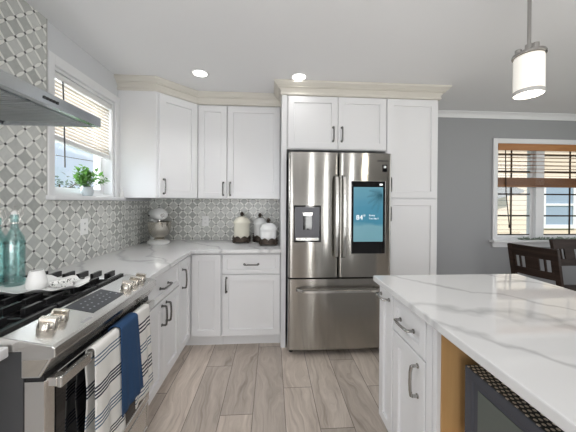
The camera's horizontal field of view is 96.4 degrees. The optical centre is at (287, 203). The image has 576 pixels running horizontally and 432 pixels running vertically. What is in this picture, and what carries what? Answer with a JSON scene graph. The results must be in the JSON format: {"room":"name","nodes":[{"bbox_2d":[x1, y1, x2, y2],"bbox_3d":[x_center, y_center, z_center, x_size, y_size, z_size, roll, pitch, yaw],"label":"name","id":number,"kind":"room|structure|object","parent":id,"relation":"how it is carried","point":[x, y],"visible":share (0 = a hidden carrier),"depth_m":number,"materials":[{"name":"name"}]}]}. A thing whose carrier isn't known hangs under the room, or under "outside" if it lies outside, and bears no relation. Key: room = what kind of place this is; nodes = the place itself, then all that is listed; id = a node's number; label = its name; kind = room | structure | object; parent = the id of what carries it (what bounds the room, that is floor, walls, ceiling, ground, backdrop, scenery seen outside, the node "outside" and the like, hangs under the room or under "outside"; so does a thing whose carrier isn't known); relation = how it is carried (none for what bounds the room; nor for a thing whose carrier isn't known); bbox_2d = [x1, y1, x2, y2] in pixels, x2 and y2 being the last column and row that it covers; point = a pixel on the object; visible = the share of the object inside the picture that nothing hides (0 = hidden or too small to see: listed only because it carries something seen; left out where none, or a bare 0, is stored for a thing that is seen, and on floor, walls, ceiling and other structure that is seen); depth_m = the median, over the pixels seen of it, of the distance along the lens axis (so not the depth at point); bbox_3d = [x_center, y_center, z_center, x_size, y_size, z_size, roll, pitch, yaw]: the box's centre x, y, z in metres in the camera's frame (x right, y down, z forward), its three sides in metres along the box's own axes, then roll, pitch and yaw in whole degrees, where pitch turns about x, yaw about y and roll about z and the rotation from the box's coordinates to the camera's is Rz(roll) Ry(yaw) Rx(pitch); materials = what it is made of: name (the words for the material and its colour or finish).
{"room":"kitchen","nodes":[
{"label":"kitchen","id":0,"kind":"room"},
{"bbox_2d":[9,206,23,223],"bbox_3d":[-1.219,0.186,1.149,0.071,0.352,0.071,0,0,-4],"label":"stopper","id":1,"kind":"object","parent":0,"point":[13,212],"visible":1,"depth_m":1.15,"materials":[{"name":"white plastic"}]},
{"bbox_2d":[48,21,149,200],"bbox_3d":[-1.444,0.116,-0.195,0.160,2.450,6.200,0,0,-4],"label":"wall","id":2,"kind":"structure","parent":0,"point":[60,44],"depth_m":1.85,"materials":[{"name":"paint"}]},
{"bbox_2d":[46,18,47,194],"bbox_3d":[-1.464,-0.584,1.559,0.010,1.068,0.007,0,0,-4],"label":"trim","id":3,"kind":"structure","parent":2,"relation":"attached to","point":[46,18],"depth_m":1.56,"materials":[{"name":"wood"}]},
{"bbox_2d":[0,69,100,127],"bbox_3d":[-1.184,-0.753,1.008,0.479,0.716,0.620,0,0,-4],"label":"range hood","id":4,"kind":"object","parent":2,"relation":"attached to","point":[22,103],"visible":1,"depth_m":1.11,"materials":[{"name":"metal"}]},
{"bbox_2d":[0,0,149,279],"bbox_3d":[-1.444,-0.350,1.205,0.008,1.534,3.400,0,0,-4],"label":"backsplash","id":5,"kind":"structure","parent":2,"relation":"attached to","point":[47,237],"depth_m":1.48,"materials":[{"name":"tile"}]},
{"bbox_2d":[80,218,87,234],"bbox_3d":[-1.480,0.165,1.873,0.008,0.116,0.072,0,0,-4],"label":"wall outlet","id":6,"kind":"object","parent":2,"relation":"attached to","point":[83,222],"visible":1,"depth_m":1.86,"materials":[{"name":"white plastic"}]},
{"bbox_2d":[83,221,86,231],"bbox_3d":[-1.478,0.165,1.873,0.003,0.080,0.034,0,0,-4],"label":"socket","id":7,"kind":"object","parent":6,"relation":"attached to","point":[84,222],"depth_m":1.87,"materials":[{"name":"white plastic"}]},
{"bbox_2d":[46,50,125,200],"bbox_3d":[-1.541,-0.483,1.935,0.213,0.910,0.772,0,0,-4],"label":"window","id":8,"kind":"structure","parent":2,"relation":"in","point":[110,168],"depth_m":2.02,"materials":[{"name":"white paint"}]},
{"bbox_2d":[55,72,110,167],"bbox_3d":[-1.509,-0.544,1.922,0.055,0.602,0.580,0,0,-4],"label":"window blind","id":9,"kind":"object","parent":8,"relation":"attached to","point":[60,80],"visible":0.57,"depth_m":1.90,"materials":[{"name":"white plastic"}]},
{"bbox_2d":[73,164,110,195],"bbox_3d":[-1.449,-0.171,1.901,0.223,0.228,0.227,0,0,-30],"label":"potted plant","id":10,"kind":"object","parent":8,"relation":"on","point":[87,175],"visible":0.99,"depth_m":1.87,"materials":[{"name":"green plant"}]},
{"bbox_2d":[146,329,387,431],"bbox_3d":[1.571,1.387,0.101,6.350,0.060,6.400,0,0,-4],"label":"floor","id":11,"kind":"structure","parent":0,"point":[253,387],"depth_m":1.83,"materials":[{"name":"brown wood"}]},
{"bbox_2d":[0,270,155,431],"bbox_3d":[-1.077,0.851,1.099,0.717,0.968,0.686,0,0,-4],"label":"gas range","id":12,"kind":"object","parent":11,"relation":"on","point":[43,380],"depth_m":0.88,"materials":[{"name":"grey metal"}]},
{"bbox_2d":[4,290,83,317],"bbox_3d":[-1.154,0.430,1.092,0.558,0.019,0.680,0,0,-4],"label":"cooktop","id":13,"kind":"object","parent":12,"relation":"in","point":[67,292],"depth_m":1.19,"materials":[{"name":"black metal"}]},
{"bbox_2d":[0,274,89,293],"bbox_3d":[-1.155,0.354,1.130,0.540,0.025,0.231,0,0,-4],"label":"tray","id":14,"kind":"object","parent":12,"relation":"on","point":[12,284],"visible":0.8,"depth_m":1.15,"materials":[{"name":"white ceramic"}]},
{"bbox_2d":[0,209,6,226],"bbox_3d":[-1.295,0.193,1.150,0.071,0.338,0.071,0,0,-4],"label":"stopper","id":15,"kind":"object","parent":14,"relation":"on","point":[0,209],"visible":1,"depth_m":1.15,"materials":[{"name":"white plastic"}]},
{"bbox_2d":[25,269,47,289],"bbox_3d":[-1.088,0.325,1.115,0.073,0.076,0.073,0,0,-4],"label":"cup","id":16,"kind":"object","parent":14,"relation":"on","point":[37,278],"visible":0.99,"depth_m":1.09,"materials":[{"name":"white ceramic"}]},
{"bbox_2d":[48,279,77,286],"bbox_3d":[-1.002,0.353,1.149,0.096,0.018,0.078,0,0,-4],"label":"spoon rest","id":17,"kind":"object","parent":14,"relation":"on","point":[64,282],"visible":1,"depth_m":1.15,"materials":[{"name":"white ceramic"}]},
{"bbox_2d":[84,327,125,431],"bbox_3d":[-0.715,0.742,1.017,0.057,0.443,0.177,0,0,-4],"label":"dish towel","id":18,"kind":"object","parent":12,"relation":"hanging from","point":[103,373],"visible":0.98,"depth_m":0.98,"materials":[{"name":"fabric"}]},
{"bbox_2d":[108,312,143,417],"bbox_3d":[-0.725,0.698,1.155,0.072,0.375,0.182,0,0,-4],"label":"dish towel","id":19,"kind":"object","parent":12,"relation":"hanging from","point":[131,363],"visible":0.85,"depth_m":1.14,"materials":[{"name":"blue fabric"}]},
{"bbox_2d":[134,303,152,408],"bbox_3d":[-0.732,0.735,1.282,0.056,0.433,0.180,0,0,-4],"label":"dish towel","id":20,"kind":"object","parent":12,"relation":"hanging from","point":[143,312],"visible":0.59,"depth_m":1.29,"materials":[{"name":"fabric"}]},
{"bbox_2d":[148,262,178,405],"bbox_3d":[-1.142,0.889,1.744,0.672,0.884,0.598,0,0,-4],"label":"base cabinet","id":21,"kind":"object","parent":11,"relation":"on","point":[164,316],"visible":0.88,"depth_m":1.76,"materials":[{"name":"white paint"}]},
{"bbox_2d":[179,253,222,354],"bbox_3d":[-1.071,0.885,2.489,0.906,0.884,0.876,0,0,-4],"label":"base cabinet","id":22,"kind":"object","parent":11,"relation":"on","point":[200,274],"visible":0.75,"depth_m":2.35,"materials":[{"name":"white paint"}]},
{"bbox_2d":[48,240,280,278],"bbox_3d":[-0.780,0.429,2.203,1.449,0.032,1.484,0,0,-4],"label":"countertop","id":23,"kind":"structure","parent":22,"relation":"on","point":[150,260],"depth_m":2.06,"materials":[{"name":"stone"}]},
{"bbox_2d":[147,208,171,244],"bbox_3d":[-1.360,0.222,2.698,0.237,0.369,0.360,0,0,-42],"label":"stand mixer","id":24,"kind":"object","parent":23,"relation":"on","point":[158,229],"visible":1,"depth_m":2.59,"materials":[{"name":"white metal"}]},
{"bbox_2d":[147,221,171,239],"bbox_3d":[-1.325,0.274,2.658,0.237,0.188,0.237,0,0,-42],"label":"bowl","id":25,"kind":"object","parent":24,"relation":"on","point":[157,230],"depth_m":2.58,"materials":[{"name":"silver metal"}]},
{"bbox_2d":[232,212,250,242],"bbox_3d":[-0.493,0.245,2.756,0.207,0.332,0.207,0,0,-4],"label":"canister","id":26,"kind":"object","parent":23,"relation":"on","point":[241,223],"visible":1,"depth_m":2.68,"materials":[{"name":"beige ceramic"}]},
{"bbox_2d":[233,223,249,237],"bbox_3d":[-0.494,0.290,2.756,0.178,0.182,0.178,0,0,-4],"label":"jar","id":27,"kind":"object","parent":26,"relation":"on","point":[241,230],"depth_m":2.68,"materials":[{"name":"beige ceramic"}]},
{"bbox_2d":[252,213,266,241],"bbox_3d":[-0.308,0.254,2.832,0.172,0.314,0.172,0,0,-4],"label":"canister","id":28,"kind":"object","parent":23,"relation":"on","point":[257,223],"visible":0.64,"depth_m":2.77,"materials":[{"name":"white ceramic"}]},
{"bbox_2d":[253,224,261,236],"bbox_3d":[-0.308,0.299,2.833,0.144,0.165,0.144,0,0,-4],"label":"jar","id":29,"kind":"object","parent":28,"relation":"on","point":[256,226],"depth_m":2.77,"materials":[{"name":"white ceramic"}]},
{"bbox_2d":[259,218,277,245],"bbox_3d":[-0.199,0.276,2.617,0.202,0.275,0.202,0,0,-4],"label":"canister","id":30,"kind":"object","parent":23,"relation":"on","point":[268,231],"visible":1,"depth_m":2.55,"materials":[{"name":"white ceramic"}]},
{"bbox_2d":[260,230,276,239],"bbox_3d":[-0.199,0.322,2.617,0.174,0.125,0.174,0,0,-4],"label":"jar","id":31,"kind":"object","parent":30,"relation":"on","point":[264,234],"depth_m":2.54,"materials":[{"name":"white ceramic"}]},
{"bbox_2d":[222,253,280,343],"bbox_3d":[-0.355,0.888,2.651,0.538,0.884,0.640,0,0,-4],"label":"base cabinet","id":32,"kind":"object","parent":11,"relation":"on","point":[251,282],"visible":0.91,"depth_m":2.38,"materials":[{"name":"white paint"}]},
{"bbox_2d":[279,95,286,347],"bbox_3d":[-0.059,0.151,2.688,0.046,2.360,0.613,0,0,-4],"label":"panel","id":33,"kind":"object","parent":11,"relation":"on","point":[283,111],"visible":0.83,"depth_m":2.38,"materials":[{"name":"white paint"}]},
{"bbox_2d":[286,152,390,351],"bbox_3d":[0.441,0.434,2.575,0.918,1.802,0.788,0,0,-4],"label":"refrigerator","id":34,"kind":"object","parent":11,"relation":"on","point":[338,205],"visible":1,"depth_m":2.25,"materials":[{"name":"grey metal"}]},
{"bbox_2d":[302,212,312,215],"bbox_3d":[0.170,0.089,2.229,0.091,0.030,0.010,0,0,-4],"label":"light","id":35,"kind":"object","parent":34,"relation":"attached to","point":[303,213],"depth_m":2.22,"materials":[{"name":"plastic"}]},
{"bbox_2d":[367,190,382,208],"bbox_3d":[0.765,-0.031,2.262,0.140,0.218,0.001,0,0,-4],"label":"picture","id":36,"kind":"object","parent":34,"relation":"attached to","point":[378,191],"depth_m":2.26},
{"bbox_2d":[375,286,393,431],"bbox_3d":[0.835,0.902,1.445,0.682,0.884,0.165,0,0,-4],"label":"base cabinet","id":37,"kind":"object","parent":11,"relation":"on","point":[386,328],"visible":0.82,"depth_m":1.44,"materials":[{"name":"white paint"}]},
{"bbox_2d":[392,297,426,431],"bbox_3d":[0.850,0.904,1.217,0.682,0.884,0.288,0,0,-4],"label":"base cabinet","id":38,"kind":"object","parent":11,"relation":"on","point":[409,331],"visible":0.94,"depth_m":1.19,"materials":[{"name":"white paint"}]},
{"bbox_2d":[382,99,437,274],"bbox_3d":[1.169,0.158,2.743,0.517,2.360,0.654,0,0,-4],"label":"pantry cabinet","id":39,"kind":"object","parent":11,"relation":"on","point":[411,125],"visible":0.35,"depth_m":2.47,"materials":[{"name":"white paint"}]},
{"bbox_2d":[426,323,478,431],"bbox_3d":[0.905,0.908,0.665,0.640,0.884,0.816,0,0,-4],"label":"base cabinet","id":40,"kind":"object","parent":11,"relation":"on","point":[445,362],"visible":0.11,"depth_m":0.98,"materials":[{"name":"white paint"}]},
{"bbox_2d":[373,274,575,431],"bbox_3d":[0.997,0.448,0.847,0.919,0.032,1.433,0,0,-4],"label":"countertop","id":41,"kind":"structure","parent":40,"relation":"on","point":[520,329],"depth_m":0.91,"materials":[{"name":"stone"}]},
{"bbox_2d":[465,365,563,431],"bbox_3d":[0.848,0.726,0.675,0.400,0.296,0.524,0,0,-4],"label":"microwave oven","id":42,"kind":"object","parent":40,"relation":"in","point":[490,405],"visible":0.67,"depth_m":0.81,"materials":[{"name":"grey metal"}]},
{"bbox_2d":[507,243,563,287],"bbox_3d":[2.525,0.872,2.495,0.559,0.952,0.470,0,0,-17],"label":"dining chair","id":43,"kind":"object","parent":11,"relation":"on","point":[532,254],"visible":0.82,"depth_m":2.39,"materials":[{"name":"brown wood"}]},
{"bbox_2d":[549,239,575,290],"bbox_3d":[3.144,0.875,2.649,0.470,0.952,0.559,0,0,0],"label":"dining chair","id":44,"kind":"object","parent":11,"relation":"on","point":[568,246],"visible":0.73,"depth_m":2.88,"materials":[{"name":"brown wood"}]},
{"bbox_3d":[-1.120,0.898,0.338,0.532,0.884,0.812,0,0,-4],"label":"base cabinet","id":45,"kind":"object","parent":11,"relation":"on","visible":0},
{"bbox_2d":[0,347,7,360],"bbox_3d":[-1.096,0.439,0.339,0.588,0.032,0.818,0,0,-4],"label":"countertop","id":46,"kind":"structure","parent":45,"relation":"on","point":[3,350],"depth_m":0.75,"materials":[{"name":"stone"}]},
{"bbox_2d":[24,0,575,113],"bbox_3d":[1.587,-1.133,0.085,6.350,0.080,6.400,0,0,-4],"label":"ceiling","id":47,"kind":"structure","parent":0,"point":[469,46],"depth_m":1.75,"materials":[{"name":"paint"}]},
{"bbox_2d":[190,68,209,77],"bbox_3d":[-0.752,-1.116,2.204,0.160,0.007,0.160,0,0,-4],"label":"recessed light","id":48,"kind":"object","parent":47,"relation":"in","point":[200,73],"visible":1,"depth_m":2.20,"materials":[{"name":"white paint"}]},
{"bbox_2d":[290,72,307,80],"bbox_3d":[0.096,-1.111,2.254,0.160,0.007,0.160,0,0,-4],"label":"recessed light","id":49,"kind":"object","parent":47,"relation":"in","point":[297,75],"visible":1,"depth_m":2.24,"materials":[{"name":"white paint"}]},
{"bbox_2d":[511,0,547,99],"bbox_3d":[1.134,-0.807,1.211,0.126,0.590,0.126,0,0,-4],"label":"pendant light","id":50,"kind":"object","parent":47,"relation":"hanging from","point":[529,64],"visible":1,"depth_m":1.18,"materials":[{"name":"white glass"}]},
{"bbox_2d":[518,90,539,95],"bbox_3d":[1.133,-0.605,1.213,0.099,0.162,0.099,0,0,-4],"label":"diffuser","id":51,"kind":"object","parent":50,"relation":"attached to","point":[520,92],"depth_m":1.21,"materials":[{"name":"white glass"}]},
{"bbox_2d":[286,117,575,284],"bbox_3d":[1.389,0.112,3.167,6.350,2.450,0.160,0,0,-4],"label":"wall","id":52,"kind":"structure","parent":0,"point":[465,145],"depth_m":3.14,"materials":[{"name":"grey paint"}]},
{"bbox_2d":[118,90,197,198],"bbox_3d":[-1.222,-0.546,2.612,0.619,0.978,0.612,0,0,-4],"label":"upper cabinet","id":53,"kind":"object","parent":52,"relation":"attached to","point":[159,131],"visible":0.94,"depth_m":2.32,"materials":[{"name":"white paint"}]},
{"bbox_2d":[114,74,280,106],"bbox_3d":[-0.804,-1.064,2.511,1.511,0.114,0.277,0,0,-18],"label":"trim","id":54,"kind":"structure","parent":53,"relation":"attached to","point":[124,82],"depth_m":2.54,"materials":[{"name":"beige paint"}]},
{"bbox_2d":[202,216,208,225],"bbox_3d":[-0.939,0.195,2.931,0.072,0.116,0.008,0,0,-4],"label":"wall outlet","id":55,"kind":"object","parent":52,"relation":"attached to","point":[205,219],"visible":1,"depth_m":2.93,"materials":[{"name":"white plastic"}]},
{"bbox_2d":[198,105,227,198],"bbox_3d":[-0.778,-0.544,2.760,0.292,0.978,0.372,0,0,-4],"label":"upper cabinet","id":56,"kind":"object","parent":52,"relation":"attached to","point":[212,119],"visible":0.91,"depth_m":2.62,"materials":[{"name":"white paint"}]},
{"bbox_2d":[150,199,278,239],"bbox_3d":[-0.825,0.175,2.946,1.449,0.470,0.008,0,0,-4],"label":"backsplash","id":57,"kind":"structure","parent":52,"relation":"attached to","point":[185,215],"depth_m":2.94,"materials":[{"name":"tile"}]},
{"bbox_2d":[227,106,280,198],"bbox_3d":[-0.359,-0.542,2.786,0.543,0.978,0.372,0,0,-4],"label":"upper cabinet","id":58,"kind":"object","parent":52,"relation":"attached to","point":[253,132],"visible":0.95,"depth_m":2.65,"materials":[{"name":"white paint"}]},
{"bbox_2d":[287,96,385,159],"bbox_3d":[0.444,-0.767,2.691,0.943,0.518,0.652,0,0,-4],"label":"upper cabinet","id":59,"kind":"object","parent":52,"relation":"attached to","point":[314,123],"visible":0.9,"depth_m":2.41,"materials":[{"name":"white paint"}]},
{"bbox_2d":[274,79,451,105],"bbox_3d":[0.681,-1.058,2.691,1.654,0.111,0.687,0,0,-4],"label":"trim","id":60,"kind":"structure","parent":59,"relation":"attached to","point":[289,87],"depth_m":2.39,"materials":[{"name":"beige paint"}]},
{"bbox_2d":[438,110,575,120],"bbox_3d":[2.944,-1.071,3.145,3.060,0.065,0.060,0,0,-4],"label":"trim","id":61,"kind":"structure","parent":52,"relation":"attached to","point":[441,113],"depth_m":3.13,"materials":[{"name":"white paint"}]},
{"bbox_2d":[489,138,575,246],"bbox_3d":[3.306,-0.132,3.247,1.685,1.330,0.225,0,0,-4],"label":"window","id":62,"kind":"structure","parent":52,"relation":"in","point":[534,215],"depth_m":3.21,"materials":[{"name":"white paint"}]},
{"bbox_2d":[497,150,529,234],"bbox_3d":[2.828,-0.147,3.244,0.452,1.078,0.008,0,0,-4],"label":"grille","id":63,"kind":"object","parent":62,"relation":"attached to","point":[528,204],"depth_m":3.24,"materials":[{"name":"black metal"}]},
{"bbox_2d":[498,143,575,227],"bbox_3d":[3.308,-0.218,3.217,1.507,1.033,0.072,0,0,-4],"label":"window blind","id":64,"kind":"object","parent":62,"relation":"attached to","point":[505,182],"visible":0.82,"depth_m":3.18,"materials":[{"name":"brown wood"}]},
{"bbox_2d":[518,236,575,239],"bbox_3d":[3.434,0.422,3.193,1.239,0.047,0.056,0,0,-4],"label":"leaf garland","id":65,"kind":"object","parent":62,"relation":"on","point":[527,238],"visible":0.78,"depth_m":3.18,"materials":[{"name":"green plant"}]},
{"bbox_2d":[544,152,575,234],"bbox_3d":[3.619,-0.142,3.293,0.777,1.078,0.008,0,0,-4],"label":"grille","id":66,"kind":"object","parent":62,"relation":"attached to","point":[569,155],"depth_m":3.29,"materials":[{"name":"black metal"}]},
{"label":"outside","id":67,"kind":"structure","parent":0,"visible":0},
{"bbox_3d":[-1.538,2.046,2.918,80.000,0.050,80.000,0,0,-4],"label":"ground","id":68,"kind":"structure","parent":67,"visible":0},
{"bbox_2d":[55,172,79,188],"bbox_3d":[-8.124,0.394,9.074,2.120,3.106,2.274,0,0,-4],"label":"tree","id":69,"kind":"object","parent":68,"relation":"on","point":[66,181],"visible":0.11,"depth_m":9.15,"materials":[{"name":"green plant"}]},
{"bbox_2d":[497,150,575,233],"bbox_3d":[8.344,-1.411,9.494,11.900,6.900,6.450,0,0,-4],"label":"neighbor house","id":70,"kind":"structure","parent":68,"relation":"on","point":[553,204],"depth_m":6.58,"materials":[{"name":"beige"}]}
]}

